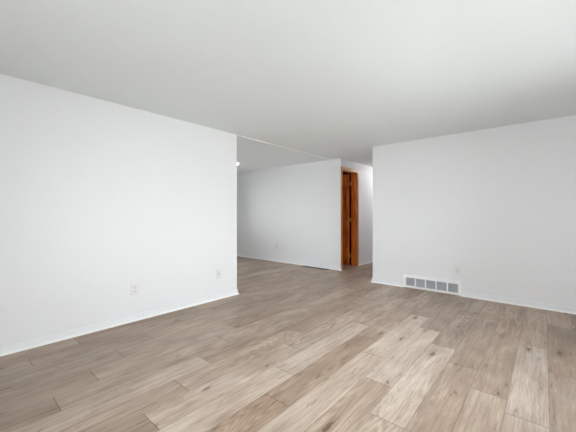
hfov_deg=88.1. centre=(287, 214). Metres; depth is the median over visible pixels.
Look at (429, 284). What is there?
air vent
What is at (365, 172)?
wall
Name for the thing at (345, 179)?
door
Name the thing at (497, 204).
wall
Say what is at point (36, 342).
baseboard
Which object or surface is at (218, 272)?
cable jack
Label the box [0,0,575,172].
ceiling
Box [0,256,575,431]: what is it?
floor
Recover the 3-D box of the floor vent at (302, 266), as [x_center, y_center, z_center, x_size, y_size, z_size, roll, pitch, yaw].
[0.588,1.148,6.401,0.660,0.006,0.124,0,0,41]
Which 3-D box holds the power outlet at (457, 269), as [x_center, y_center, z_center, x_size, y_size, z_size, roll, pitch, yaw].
[2.405,0.793,4.222,0.080,0.126,0.012,0,0,41]
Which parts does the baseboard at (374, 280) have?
shoe moulding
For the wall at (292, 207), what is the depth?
7.01 m
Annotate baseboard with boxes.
[0,289,238,356]
[237,253,341,270]
[359,259,372,265]
[371,278,402,286]
[461,291,575,314]
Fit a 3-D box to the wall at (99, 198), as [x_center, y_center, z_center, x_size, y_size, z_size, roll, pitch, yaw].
[-2.141,0.001,2.749,0.110,2.300,4.174,0,0,41]
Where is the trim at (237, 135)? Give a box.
[237,135,332,159]
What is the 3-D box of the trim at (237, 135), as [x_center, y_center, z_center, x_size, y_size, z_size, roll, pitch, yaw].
[0.082,-1.143,5.279,0.049,0.012,2.561,0,0,41]
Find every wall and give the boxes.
[0,73,236,346]
[237,159,334,265]
[335,158,372,266]
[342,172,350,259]
[373,115,575,307]
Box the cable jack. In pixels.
[216,269,220,278]
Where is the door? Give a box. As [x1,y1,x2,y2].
[341,166,358,269]
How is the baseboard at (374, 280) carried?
attached to the wall
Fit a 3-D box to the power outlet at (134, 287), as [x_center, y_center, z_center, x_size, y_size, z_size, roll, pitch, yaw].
[-1.655,0.810,3.221,0.012,0.126,0.080,0,0,41]
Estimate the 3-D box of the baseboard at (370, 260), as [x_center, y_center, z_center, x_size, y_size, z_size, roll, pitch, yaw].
[2.175,1.115,7.364,0.027,0.071,1.799,0,0,41]
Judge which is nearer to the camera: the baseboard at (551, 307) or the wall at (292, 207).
the baseboard at (551, 307)
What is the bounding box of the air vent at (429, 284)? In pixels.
[403,275,460,295]
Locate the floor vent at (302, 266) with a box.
[302,266,328,269]
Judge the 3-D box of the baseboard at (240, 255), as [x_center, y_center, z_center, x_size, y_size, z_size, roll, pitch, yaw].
[-0.446,1.115,7.410,4.058,0.071,0.035,0,0,41]
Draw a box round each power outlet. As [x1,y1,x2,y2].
[131,283,138,295]
[454,266,460,274]

